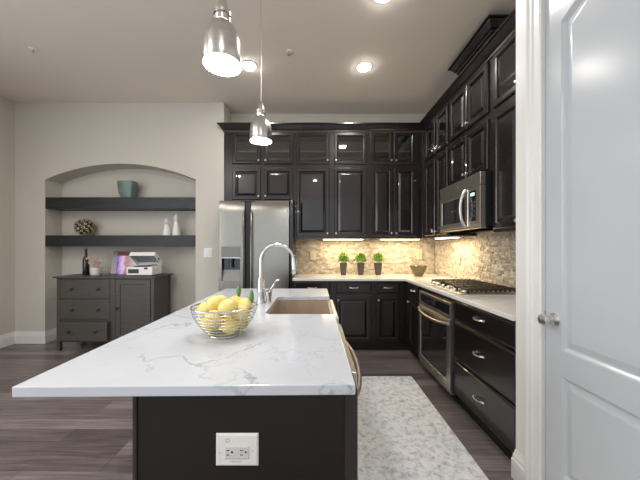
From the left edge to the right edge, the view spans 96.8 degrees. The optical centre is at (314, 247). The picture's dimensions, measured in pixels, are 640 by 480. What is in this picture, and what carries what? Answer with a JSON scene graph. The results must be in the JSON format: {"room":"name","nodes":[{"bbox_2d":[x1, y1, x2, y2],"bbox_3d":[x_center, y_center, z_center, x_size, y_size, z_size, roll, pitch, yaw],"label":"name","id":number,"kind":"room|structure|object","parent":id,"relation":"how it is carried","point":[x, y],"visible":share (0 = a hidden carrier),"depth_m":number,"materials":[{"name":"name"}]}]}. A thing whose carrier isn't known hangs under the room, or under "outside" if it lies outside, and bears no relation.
{"room":"kitchen","nodes":[
{"label":"kitchen","id":0,"kind":"room"},
{"bbox_2d":[0,96,14,334],"bbox_3d":[-4.120,-0.333,0.087,0.100,3.265,8.175,0,0,0],"label":"wall","id":1,"kind":"structure","parent":0,"point":[7,107],"depth_m":3.76,"materials":[{"name":"paint"}]},
{"bbox_2d":[0,328,56,347],"bbox_3d":[-2.644,1.218,0.104,2.851,0.165,8.008,0,0,0],"label":"baseboard","id":2,"kind":"structure","parent":1,"relation":"attached to","point":[16,337],"depth_m":3.83,"materials":[{"name":"white paint"}]},
{"bbox_2d":[15,103,230,330],"bbox_3d":[-2.652,-0.333,4.013,2.835,3.265,0.325,0,0,0],"label":"wall","id":3,"kind":"structure","parent":0,"point":[56,144],"depth_m":3.85,"materials":[{"name":"paint"}]},
{"bbox_2d":[204,248,211,256],"bbox_3d":[-1.450,0.072,3.845,0.115,0.125,0.010,0,0,0],"label":"light switch","id":4,"kind":"object","parent":3,"relation":"attached to","point":[207,251],"visible":1,"depth_m":3.84,"materials":[{"name":"plastic"}]},
{"bbox_2d":[62,169,195,313],"bbox_3d":[-2.639,0.057,4.141,2.082,2.487,0.067,0,0,0],"label":"wall","id":5,"kind":"structure","parent":0,"point":[180,261],"depth_m":4.11,"materials":[{"name":"paint"}]},
{"bbox_2d":[45,197,195,210],"bbox_3d":[-2.639,-0.605,3.979,2.038,0.154,0.254,0,0,0],"label":"shelf","id":6,"kind":"object","parent":5,"relation":"attached to","point":[54,203],"visible":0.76,"depth_m":3.85,"materials":[{"name":"brown wood"}]},
{"bbox_2d":[117,180,137,196],"bbox_3d":[-2.614,-0.800,3.965,0.224,0.235,0.154,0,0,0],"label":"planter","id":7,"kind":"object","parent":6,"relation":"on","point":[126,188],"visible":0.92,"depth_m":3.90,"materials":[{"name":"teal ceramic"}]},
{"bbox_2d":[45,235,195,245],"bbox_3d":[-2.639,-0.091,3.979,2.038,0.149,0.254,0,0,0],"label":"shelf","id":8,"kind":"object","parent":5,"relation":"attached to","point":[50,240],"visible":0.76,"depth_m":3.85,"materials":[{"name":"brown wood"}]},
{"bbox_2d":[73,219,94,234],"bbox_3d":[-3.221,-0.287,3.966,0.233,0.233,0.232,0,0,0],"label":"ball","id":9,"kind":"object","parent":8,"relation":"on","point":[81,226],"visible":0.99,"depth_m":3.90,"materials":[{"name":"brown wood"}]},
{"bbox_2d":[162,218,170,234],"bbox_3d":[-2.064,-0.288,3.950,0.104,0.245,0.104,0,0,0],"label":"figurine","id":10,"kind":"object","parent":8,"relation":"on","point":[166,231],"visible":0.91,"depth_m":3.92,"materials":[{"name":"white ceramic"}]},
{"bbox_2d":[172,213,179,234],"bbox_3d":[-1.940,-0.323,3.970,0.104,0.315,0.104,0,0,0],"label":"figurine","id":11,"kind":"object","parent":8,"relation":"on","point":[176,231],"visible":0.91,"depth_m":3.94,"materials":[{"name":"white ceramic"}]},
{"bbox_2d":[0,340,513,479],"bbox_3d":[-1.150,1.330,0.138,6.040,0.060,8.275,0,0,0],"label":"floor","id":12,"kind":"structure","parent":0,"point":[42,438],"depth_m":2.09,"materials":[{"name":"brown wood"}]},
{"bbox_2d":[52,273,172,350],"bbox_3d":[-2.643,0.832,3.752,1.282,0.936,0.515,0,0,0],"label":"dresser","id":13,"kind":"object","parent":12,"relation":"on","point":[104,307],"visible":0.93,"depth_m":3.57,"materials":[{"name":"grey wood"}]},
{"bbox_2d":[82,249,89,274],"bbox_3d":[-3.064,0.190,3.800,0.076,0.347,0.075,0,0,0],"label":"wine bottle","id":14,"kind":"object","parent":13,"relation":"on","point":[85,266],"visible":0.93,"depth_m":3.77,"materials":[{"name":"black glass"}]},
{"bbox_2d":[86,256,104,274],"bbox_3d":[-2.917,0.238,3.783,0.202,0.251,0.149,0,0,0],"label":"flower pot","id":15,"kind":"object","parent":13,"relation":"on","point":[95,270],"visible":1,"depth_m":3.75,"materials":[{"name":"white ceramic"}]},
{"bbox_2d":[111,251,135,273],"bbox_3d":[-2.668,0.206,3.957,0.310,0.315,0.066,0,0,0],"label":"record sleeve","id":16,"kind":"object","parent":13,"relation":"on","point":[115,254],"visible":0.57,"depth_m":3.96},
{"bbox_2d":[116,252,136,273],"bbox_3d":[-2.557,0.211,3.892,0.310,0.305,0.055,0,0,0],"label":"record sleeve","id":17,"kind":"object","parent":13,"relation":"on","point":[124,261],"visible":0.57,"depth_m":3.89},
{"bbox_2d":[127,252,162,275],"bbox_3d":[-2.239,0.212,3.747,0.334,0.304,0.267,0,0,0],"label":"record player","id":18,"kind":"object","parent":13,"relation":"on","point":[143,260],"visible":1,"depth_m":3.70},
{"bbox_2d":[128,269,138,272],"bbox_3d":[-2.314,0.302,3.618,0.135,0.053,0.003,0,0,0],"label":"speaker grille","id":19,"kind":"object","parent":18,"relation":"attached to","point":[129,270],"depth_m":3.62,"materials":[{"name":"black plastic"}]},
{"bbox_2d":[132,371,357,479],"bbox_3d":[-0.194,0.858,1.718,0.688,0.884,1.765,0,0,0],"label":"kitchen island","id":20,"kind":"object","parent":12,"relation":"on","point":[302,437],"visible":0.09,"depth_m":0.84,"materials":[{"name":"brown wood"}]},
{"bbox_2d":[12,289,354,396],"bbox_3d":[-0.362,0.400,1.726,0.952,0.030,1.883,0,0,0],"label":"island countertop","id":21,"kind":"structure","parent":20,"relation":"on","point":[275,354],"depth_m":0.96,"materials":[{"name":"stone"}]},
{"bbox_2d":[190,301,257,338],"bbox_3d":[-0.398,0.319,1.257,0.285,0.129,0.285,0,0,0],"label":"fruit basket","id":22,"kind":"object","parent":21,"relation":"on","point":[217,331],"visible":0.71,"depth_m":1.17,"materials":[{"name":"metal"}]},
{"bbox_2d":[197,302,208,317],"bbox_3d":[-0.486,0.278,1.260,0.070,0.071,0.074,0,0,0],"label":"lemon","id":23,"kind":"object","parent":22,"relation":"in","point":[202,307],"visible":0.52,"depth_m":1.23,"materials":[{"name":"yellow food"}]},
{"bbox_2d":[200,318,218,332],"bbox_3d":[-0.453,0.331,1.223,0.077,0.071,0.070,0,0,0],"label":"lemon","id":24,"kind":"object","parent":22,"relation":"in","point":[203,321],"visible":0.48,"depth_m":1.20,"materials":[{"name":"yellow food"}]},
{"bbox_2d":[204,310,223,325],"bbox_3d":[-0.416,0.293,1.175,0.074,0.070,0.071,0,0,0],"label":"lemon","id":25,"kind":"object","parent":22,"relation":"in","point":[205,318],"visible":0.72,"depth_m":1.15,"materials":[{"name":"yellow food"}]},
{"bbox_2d":[206,296,222,310],"bbox_3d":[-0.432,0.244,1.226,0.072,0.070,0.072,0,0,-37],"label":"lemon","id":26,"kind":"object","parent":22,"relation":"in","point":[213,302],"visible":0.78,"depth_m":1.20,"materials":[{"name":"yellow food"}]},
{"bbox_2d":[218,299,237,315],"bbox_3d":[-0.360,0.248,1.175,0.076,0.071,0.071,0,0,0],"label":"lemon","id":27,"kind":"object","parent":22,"relation":"in","point":[226,305],"visible":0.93,"depth_m":1.15,"materials":[{"name":"yellow food"}]},
{"bbox_2d":[220,317,238,333],"bbox_3d":[-0.362,0.331,1.203,0.080,0.070,0.070,0,0,0],"label":"lemon","id":28,"kind":"object","parent":22,"relation":"in","point":[234,319],"visible":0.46,"depth_m":1.18,"materials":[{"name":"yellow food"}]},
{"bbox_2d":[230,284,241,302],"bbox_3d":[-0.374,0.236,1.344,0.072,0.124,0.072,0,0,40],"label":"lemon","id":29,"kind":"object","parent":22,"relation":"in","point":[237,298],"visible":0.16,"depth_m":1.34,"materials":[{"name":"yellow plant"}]},
{"bbox_2d":[233,317,248,329],"bbox_3d":[-0.334,0.331,1.269,0.070,0.070,0.076,0,0,0],"label":"lemon","id":30,"kind":"object","parent":22,"relation":"in","point":[233,317],"visible":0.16,"depth_m":1.25,"materials":[{"name":"yellow food"}]},
{"bbox_2d":[233,304,249,319],"bbox_3d":[-0.316,0.278,1.224,0.070,0.070,0.080,0,0,0],"label":"lemon","id":31,"kind":"object","parent":22,"relation":"in","point":[240,306],"visible":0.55,"depth_m":1.20,"materials":[{"name":"yellow food"}]},
{"bbox_2d":[237,290,253,307],"bbox_3d":[-0.321,0.247,1.295,0.076,0.104,0.070,0,0,27],"label":"lemon","id":32,"kind":"object","parent":22,"relation":"in","point":[246,301],"visible":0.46,"depth_m":1.28,"materials":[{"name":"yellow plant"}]},
{"bbox_2d":[257,243,297,303],"bbox_3d":[-0.261,0.176,1.963,0.290,0.418,0.062,0,0,4],"label":"kitchen faucet","id":33,"kind":"object","parent":21,"relation":"on","point":[261,293],"visible":0.99,"depth_m":1.95,"materials":[{"name":"silver metal"}]},
{"bbox_2d":[268,300,338,323],"bbox_3d":[-0.082,0.541,1.941,0.443,0.268,0.614,0,0,0],"label":"sink","id":34,"kind":"object","parent":21,"relation":"in","point":[282,306],"visible":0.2,"depth_m":2.23,"materials":[{"name":"silver metal"}]},
{"bbox_2d":[268,300,331,313],"bbox_3d":[-0.098,0.526,1.941,0.411,0.218,0.614,0,0,0],"label":"basin","id":35,"kind":"object","parent":34,"relation":"in","point":[282,306],"depth_m":2.23,"materials":[{"name":"metal"}]},
{"bbox_2d":[216,433,258,465],"bbox_3d":[-0.230,0.596,0.836,0.125,0.095,0.009,0,0,0],"label":"power outlet","id":36,"kind":"object","parent":20,"relation":"attached to","point":[232,449],"visible":1,"depth_m":0.83,"materials":[{"name":"plastic"}]},
{"bbox_2d":[225,446,248,458],"bbox_3d":[-0.229,0.602,0.833,0.070,0.037,0.003,0,0,0],"label":"receptacle","id":37,"kind":"object","parent":36,"relation":"attached to","point":[231,452],"depth_m":0.83,"materials":[{"name":"plastic"}]},
{"bbox_2d":[338,324,361,395],"bbox_3d":[-0.123,0.851,1.271,0.634,0.858,0.618,0,0,0],"label":"dishwasher","id":38,"kind":"object","parent":20,"relation":"in","point":[350,352],"visible":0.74,"depth_m":1.15,"materials":[{"name":"metal"}]},
{"bbox_2d":[219,200,290,291],"bbox_3d":[-0.766,0.345,3.857,0.923,1.909,0.595,0,0,0],"label":"refrigerator","id":39,"kind":"object","parent":12,"relation":"on","point":[246,227],"visible":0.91,"depth_m":3.61,"materials":[{"name":"metal"}]},
{"bbox_2d":[291,198,295,288],"bbox_3d":[-0.289,0.342,3.866,0.015,1.916,0.612,0,0,0],"label":"filler panel","id":40,"kind":"object","parent":12,"relation":"on","point":[293,240],"visible":0.36,"depth_m":3.56,"materials":[{"name":"brown wood"}]},
{"bbox_2d":[293,281,332,299],"bbox_3d":[-0.027,0.858,3.841,0.506,0.884,0.662,0,0,0],"label":"base cabinet","id":41,"kind":"object","parent":12,"relation":"on","point":[328,285],"visible":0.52,"depth_m":3.55,"materials":[{"name":"brown wood"}]},
{"bbox_2d":[333,281,372,349],"bbox_3d":[0.480,0.858,3.841,0.507,0.884,0.662,0,0,0],"label":"base cabinet","id":42,"kind":"object","parent":12,"relation":"on","point":[353,300],"visible":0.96,"depth_m":3.55,"materials":[{"name":"brown wood"}]},
{"bbox_2d":[373,281,409,349],"bbox_3d":[1.251,0.858,3.841,1.032,0.884,0.662,0,0,0],"label":"base cabinet","id":43,"kind":"object","parent":12,"relation":"on","point":[389,297],"visible":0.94,"depth_m":3.55,"materials":[{"name":"brown wood"}]},
{"bbox_2d":[292,274,515,320],"bbox_3d":[0.744,0.400,2.887,2.050,0.030,2.574,0,0,0],"label":"countertop","id":44,"kind":"structure","parent":43,"relation":"on","point":[504,306],"depth_m":2.80,"materials":[{"name":"stone"}]},
{"bbox_2d":[338,252,349,274],"bbox_3d":[0.398,0.224,3.979,0.178,0.321,0.167,0,0,0],"label":"potted herb","id":45,"kind":"object","parent":44,"relation":"on","point":[343,257],"visible":0.99,"depth_m":3.94,"materials":[{"name":"green plant"}]},
{"bbox_2d":[354,253,366,274],"bbox_3d":[0.639,0.223,3.980,0.157,0.324,0.171,0,0,-22],"label":"potted herb","id":46,"kind":"object","parent":44,"relation":"on","point":[360,266],"visible":1,"depth_m":3.94,"materials":[{"name":"green plant"}]},
{"bbox_2d":[372,253,383,274],"bbox_3d":[0.884,0.225,3.983,0.166,0.320,0.172,0,0,0],"label":"potted herb","id":47,"kind":"object","parent":44,"relation":"on","point":[378,266],"visible":1,"depth_m":3.94,"materials":[{"name":"green plant"}]},
{"bbox_2d":[410,265,426,276],"bbox_3d":[1.383,0.314,3.800,0.224,0.142,0.224,0,0,0],"label":"mixing bowl","id":48,"kind":"object","parent":44,"relation":"on","point":[418,270],"visible":0.99,"depth_m":3.73,"materials":[{"name":"brown metal"}]},
{"bbox_2d":[425,279,515,294],"bbox_3d":[1.433,0.359,2.675,0.515,0.051,0.730,0,0,0],"label":"gas cooktop","id":49,"kind":"object","parent":44,"relation":"in","point":[458,286],"visible":1,"depth_m":2.48,"materials":[{"name":"metal"}]},
{"bbox_2d":[407,282,420,360],"bbox_3d":[1.436,0.858,3.336,0.662,0.884,0.461,0,0,0],"label":"base cabinet","id":50,"kind":"object","parent":12,"relation":"on","point":[412,290],"visible":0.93,"depth_m":3.32,"materials":[{"name":"brown wood"}]},
{"bbox_2d":[358,376,488,479],"bbox_3d":[0.602,1.295,1.575,0.733,0.010,2.550,0,0,0],"label":"runner rug","id":51,"kind":"object","parent":12,"relation":"on","point":[402,435],"visible":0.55,"depth_m":1.92,"materials":[{"name":"white carpet"}]},
{"bbox_2d":[421,287,458,402],"bbox_3d":[1.461,0.858,2.728,0.600,0.884,0.751,0,0,0],"label":"base cabinet","id":52,"kind":"object","parent":12,"relation":"on","point":[455,396],"visible":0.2,"depth_m":2.38,"materials":[{"name":"brown wood"}]},
{"bbox_2d":[418,290,453,395],"bbox_3d":[1.354,0.851,2.731,0.582,0.774,0.724,0,0,0],"label":"wall oven","id":53,"kind":"object","parent":52,"relation":"in","point":[436,313],"visible":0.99,"depth_m":2.61,"materials":[{"name":"metal"}]},
{"bbox_2d":[455,300,515,459],"bbox_3d":[1.436,0.858,1.977,0.662,0.884,0.750,0,0,0],"label":"base cabinet","id":54,"kind":"object","parent":12,"relation":"on","point":[485,342],"visible":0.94,"depth_m":1.88,"materials":[{"name":"brown wood"}]},
{"bbox_2d":[0,0,515,113],"bbox_3d":[-1.150,-1.995,0.138,6.040,0.060,8.275,0,0,0],"label":"ceiling","id":55,"kind":"structure","parent":0,"point":[89,51],"depth_m":2.86,"materials":[{"name":"paint"}]},
{"bbox_2d":[28,47,37,53],"bbox_3d":[-2.790,-1.945,2.810,0.068,0.038,0.068,0,0,0],"label":"sprinkler head","id":56,"kind":"object","parent":55,"relation":"attached to","point":[33,49],"visible":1,"depth_m":2.81},
{"bbox_2d":[202,0,241,76],"bbox_3d":[-0.409,-1.385,1.255,0.169,1.159,0.169,0,0,0],"label":"pendant lamp","id":57,"kind":"object","parent":55,"relation":"hanging from","point":[221,47],"visible":1,"depth_m":1.21,"materials":[{"name":"silver metal"}]},
{"bbox_2d":[203,53,240,73],"bbox_3d":[-0.409,-0.817,1.255,0.157,0.004,0.157,0,0,0],"label":"diffuser","id":58,"kind":"object","parent":57,"relation":"attached to","point":[216,63],"depth_m":1.25,"materials":[{"name":"white"}]},
{"bbox_2d":[242,60,256,70],"bbox_3d":[-0.714,-1.950,3.070,0.176,0.028,0.176,0,0,0],"label":"recessed light","id":59,"kind":"object","parent":55,"relation":"in","point":[247,65],"visible":0.93,"depth_m":3.04,"materials":[{"name":"white ceramic"}]},
{"bbox_2d":[250,101,271,144],"bbox_3d":[-0.410,-1.385,2.155,0.169,1.159,0.169,0,0,0],"label":"pendant lamp","id":60,"kind":"object","parent":55,"relation":"hanging from","point":[260,128],"visible":1,"depth_m":2.10,"materials":[{"name":"silver metal"}]},
{"bbox_2d":[250,137,270,143],"bbox_3d":[-0.410,-0.817,2.155,0.157,0.004,0.157,0,0,0],"label":"diffuser","id":61,"kind":"object","parent":60,"relation":"attached to","point":[255,140],"depth_m":2.16,"materials":[{"name":"white"}]},
{"bbox_2d":[286,49,291,55],"bbox_3d":[-0.260,-1.945,2.840,0.068,0.038,0.068,0,0,0],"label":"sprinkler head","id":62,"kind":"object","parent":55,"relation":"attached to","point":[289,51],"visible":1,"depth_m":2.83},
{"bbox_2d":[356,62,371,71],"bbox_3d":[0.533,-1.950,3.090,0.176,0.028,0.176,0,0,0],"label":"recessed light","id":63,"kind":"object","parent":55,"relation":"in","point":[363,66],"visible":1,"depth_m":3.06,"materials":[{"name":"white ceramic"}]},
{"bbox_2d":[374,0,390,3],"bbox_3d":[0.533,-1.950,2.200,0.176,0.028,0.176,0,0,0],"label":"recessed light","id":64,"kind":"object","parent":55,"relation":"in","point":[375,1],"visible":1,"depth_m":2.26,"materials":[{"name":"white ceramic"}]},
{"bbox_2d":[231,114,434,273],"bbox_3d":[0.292,-0.333,4.215,3.155,3.265,0.120,0,0,0],"label":"wall","id":65,"kind":"structure","parent":0,"point":[398,255],"depth_m":4.17,"materials":[{"name":"stone"}]},
{"bbox_2d":[224,132,294,202],"bbox_3d":[-0.754,-1.093,3.988,0.954,0.944,0.370,0,0,0],"label":"upper cabinet","id":66,"kind":"object","parent":65,"relation":"attached to","point":[252,171],"visible":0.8,"depth_m":3.84,"materials":[{"name":"brown wood"}]},
{"bbox_2d":[236,151,288,157],"bbox_3d":[-0.754,-1.321,4.032,0.916,0.016,0.261,0,0,0],"label":"shelf","id":67,"kind":"object","parent":66,"relation":"attached to","point":[239,154],"depth_m":4.01,"materials":[{"name":"brown wood"}]},
{"bbox_2d":[310,251,315,259],"bbox_3d":[-0.032,0.114,4.147,0.085,0.135,0.008,0,0,0],"label":"wall outlet","id":68,"kind":"object","parent":65,"relation":"attached to","point":[312,253],"visible":1,"depth_m":4.14,"materials":[{"name":"beige plastic"}]},
{"bbox_2d":[295,132,368,238],"bbox_3d":[0.226,-0.845,3.988,1.004,1.440,0.370,0,0,0],"label":"upper cabinet","id":69,"kind":"object","parent":65,"relation":"attached to","point":[332,168],"visible":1,"depth_m":3.83,"materials":[{"name":"brown wood"}]},
{"bbox_2d":[300,151,362,157],"bbox_3d":[0.226,-1.321,4.032,0.966,0.016,0.261,0,0,0],"label":"shelf","id":70,"kind":"object","parent":69,"relation":"attached to","point":[303,154],"depth_m":4.01,"materials":[{"name":"brown wood"}]},
{"bbox_2d":[323,238,362,239],"bbox_3d":[0.388,-0.115,3.940,0.554,0.018,0.080,0,0,0],"label":"light","id":71,"kind":"object","parent":69,"relation":"attached to","point":[323,238],"visible":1,"depth_m":3.90,"materials":[{"name":"white plastic"}]},
{"bbox_2d":[323,239,362,239],"bbox_3d":[0.388,-0.108,3.939,0.546,0.005,0.073,0,0,0],"label":"diffuser","id":72,"kind":"object","parent":71,"relation":"attached to","point":[323,239],"depth_m":3.90,"materials":[{"name":"white plastic"}]},
{"bbox_2d":[367,132,422,238],"bbox_3d":[1.093,-0.845,3.988,0.729,1.440,0.370,0,0,0],"label":"upper cabinet","id":73,"kind":"object","parent":65,"relation":"attached to","point":[395,158],"visible":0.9,"depth_m":3.84,"materials":[{"name":"brown wood"}]},
{"bbox_2d":[375,151,410,157],"bbox_3d":[1.093,-1.321,4.032,0.691,0.016,0.261,0,0,0],"label":"shelf","id":74,"kind":"object","parent":73,"relation":"attached to","point":[378,154],"depth_m":4.01,"materials":[{"name":"brown wood"}]},
{"bbox_2d":[380,238,419,239],"bbox_3d":[1.176,-0.115,3.940,0.526,0.018,0.080,0,0,0],"label":"light","id":75,"kind":"object","parent":73,"relation":"attached to","point":[381,238],"visible":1,"depth_m":3.90,"materials":[{"name":"white plastic"}]},
{"bbox_2d":[381,239,418,239],"bbox_3d":[1.176,-0.108,3.939,0.518,0.005,0.073,0,0,0],"label":"diffuser","id":76,"kind":"object","parent":75,"relation":"attached to","point":[381,239],"depth_m":3.90,"materials":[{"name":"white plastic"}]},
{"bbox_2d":[416,250,421,259],"bbox_3d":[1.524,0.110,4.147,0.085,0.135,0.008,0,0,0],"label":"wall outlet","id":77,"kind":"object","parent":65,"relation":"attached to","point":[418,252],"visible":1,"depth_m":4.14,"materials":[{"name":"beige plastic"}]},
{"bbox_2d":[340,263,346,274],"bbox_3d":[0.397,0.299,3.980,0.100,0.170,0.100,0,0,0],"label":"pot","id":78,"kind":"object","parent":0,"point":[343,266],"depth_m":3.94,"materials":[{"name":"grey ceramic"}]},
{"bbox_2d":[357,263,364,274],"bbox_3d":[0.639,0.299,3.980,0.100,0.170,0.100,0,0,0],"label":"pot","id":79,"kind":"object","parent":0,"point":[360,266],"depth_m":3.94,"materials":[{"name":"grey ceramic"}]},
{"bbox_2d":[374,263,381,274],"bbox_3d":[0.883,0.299,3.980,0.100,0.170,0.100,0,0,0],"label":"pot","id":80,"kind":"object","parent":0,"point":[378,266],"depth_m":3.94,"materials":[{"name":"ceramic"}]},
{"bbox_2d":[516,0,545,479],"bbox_3d":[1.500,-0.333,-1.201,0.740,3.265,5.598,0,0,0],"label":"wall","id":81,"kind":"structure","parent":0,"point":[519,3],"depth_m":1.56,"materials":[{"name":"white paint"}]},
{"bbox_2d":[493,32,515,231],"bbox_3d":[1.589,-0.845,1.962,0.357,1.440,0.720,0,0,0],"label":"upper cabinet","id":82,"kind":"object","parent":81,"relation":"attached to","point":[504,59],"visible":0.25,"depth_m":2.19,"materials":[{"name":"brown wood"}]},
{"bbox_2d":[501,71,515,85],"bbox_3d":[1.634,-1.321,1.962,0.248,0.016,0.682,0,0,0],"label":"shelf","id":83,"kind":"object","parent":82,"relation":"attached to","point":[509,81],"depth_m":2.25,"materials":[{"name":"brown wood"}]},
{"bbox_2d":[511,449,523,479],"bbox_3d":[1.137,1.218,1.558,0.046,0.165,0.111,0,0,0],"label":"baseboard","id":84,"kind":"structure","parent":81,"relation":"attached to","point":[517,460],"depth_m":1.57,"materials":[{"name":"white paint"}]},
{"bbox_2d":[524,0,542,479],"bbox_3d":[1.117,-0.034,0.995,0.026,2.668,1.016,0,0,0],"label":"trim","id":85,"kind":"structure","parent":81,"relation":"attached to","point":[533,9],"depth_m":1.45,"materials":[{"name":"white paint"}]},
{"bbox_2d":[537,0,639,479],"bbox_3d":[1.121,0.011,0.996,0.105,2.557,0.816,0,0,0],"label":"door","id":86,"kind":"structure","parent":81,"relation":"in","point":[591,318],"depth_m":1.17,"materials":[{"name":"white paint"}]},
{"bbox_3d":[1.820,-0.333,2.888,0.100,3.265,2.575,0,0,0],"label":"wall","id":87,"kind":"structure","parent":0,"visible":0},
{"bbox_2d":[434,231,515,287],"bbox_3d":[1.759,0.107,2.888,0.022,0.554,2.575,0,0,0],"label":"wall","id":88,"kind":"structure","parent":87,"relation":"attached to","point":[490,257],"depth_m":3.00,"materials":[{"name":"stone"}]},
{"bbox_2d":[423,104,476,237],"bbox_3d":[1.589,-0.845,3.466,0.357,1.440,0.768,0,0,0],"label":"upper cabinet","id":89,"kind":"object","parent":88,"relation":"attached to","point":[436,134],"visible":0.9,"depth_m":3.43,"materials":[{"name":"brown wood"}]},
{"bbox_2d":[217,7,515,131],"bbox_3d":[0.077,-1.615,2.725,2.764,0.096,2.245,0,0,0],"label":"crown molding","id":90,"kind":"structure","parent":89,"relation":"on","point":[507,28],"depth_m":3.78,"materials":[{"name":"brown wood"}]},
{"bbox_2d":[427,134,444,149],"bbox_3d":[1.634,-1.321,3.466,0.248,0.016,0.730,0,0,0],"label":"shelf","id":91,"kind":"object","parent":89,"relation":"attached to","point":[442,139],"depth_m":3.52,"materials":[{"name":"black wood"}]},
{"bbox_2d":[435,236,459,238],"bbox_3d":[1.540,-0.115,3.330,0.080,0.018,0.460,0,0,0],"label":"light","id":92,"kind":"object","parent":89,"relation":"attached to","point":[448,237],"visible":0.96,"depth_m":3.25,"materials":[{"name":"white plastic"}]},
{"bbox_2d":[456,252,459,263],"bbox_3d":[1.742,0.128,3.463,0.008,0.135,0.085,0,0,0],"label":"wall outlet","id":93,"kind":"object","parent":88,"relation":"attached to","point":[457,253],"visible":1,"depth_m":3.45,"materials":[{"name":"beige plastic"}]},
{"bbox_2d":[448,14,508,185],"bbox_3d":[1.589,-1.273,2.702,0.357,1.286,0.758,0,0,0],"label":"upper cabinet","id":94,"kind":"object","parent":87,"relation":"attached to","point":[471,109],"visible":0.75,"depth_m":2.59,"materials":[{"name":"brown wood"}]},
{"bbox_2d":[440,171,492,232],"bbox_3d":[1.528,-0.394,2.702,0.478,0.463,0.752,0,0,0],"label":"microwave","id":95,"kind":"object","parent":94,"relation":"attached to","point":[466,205],"visible":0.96,"depth_m":2.52,"materials":[{"name":"silver metal"}]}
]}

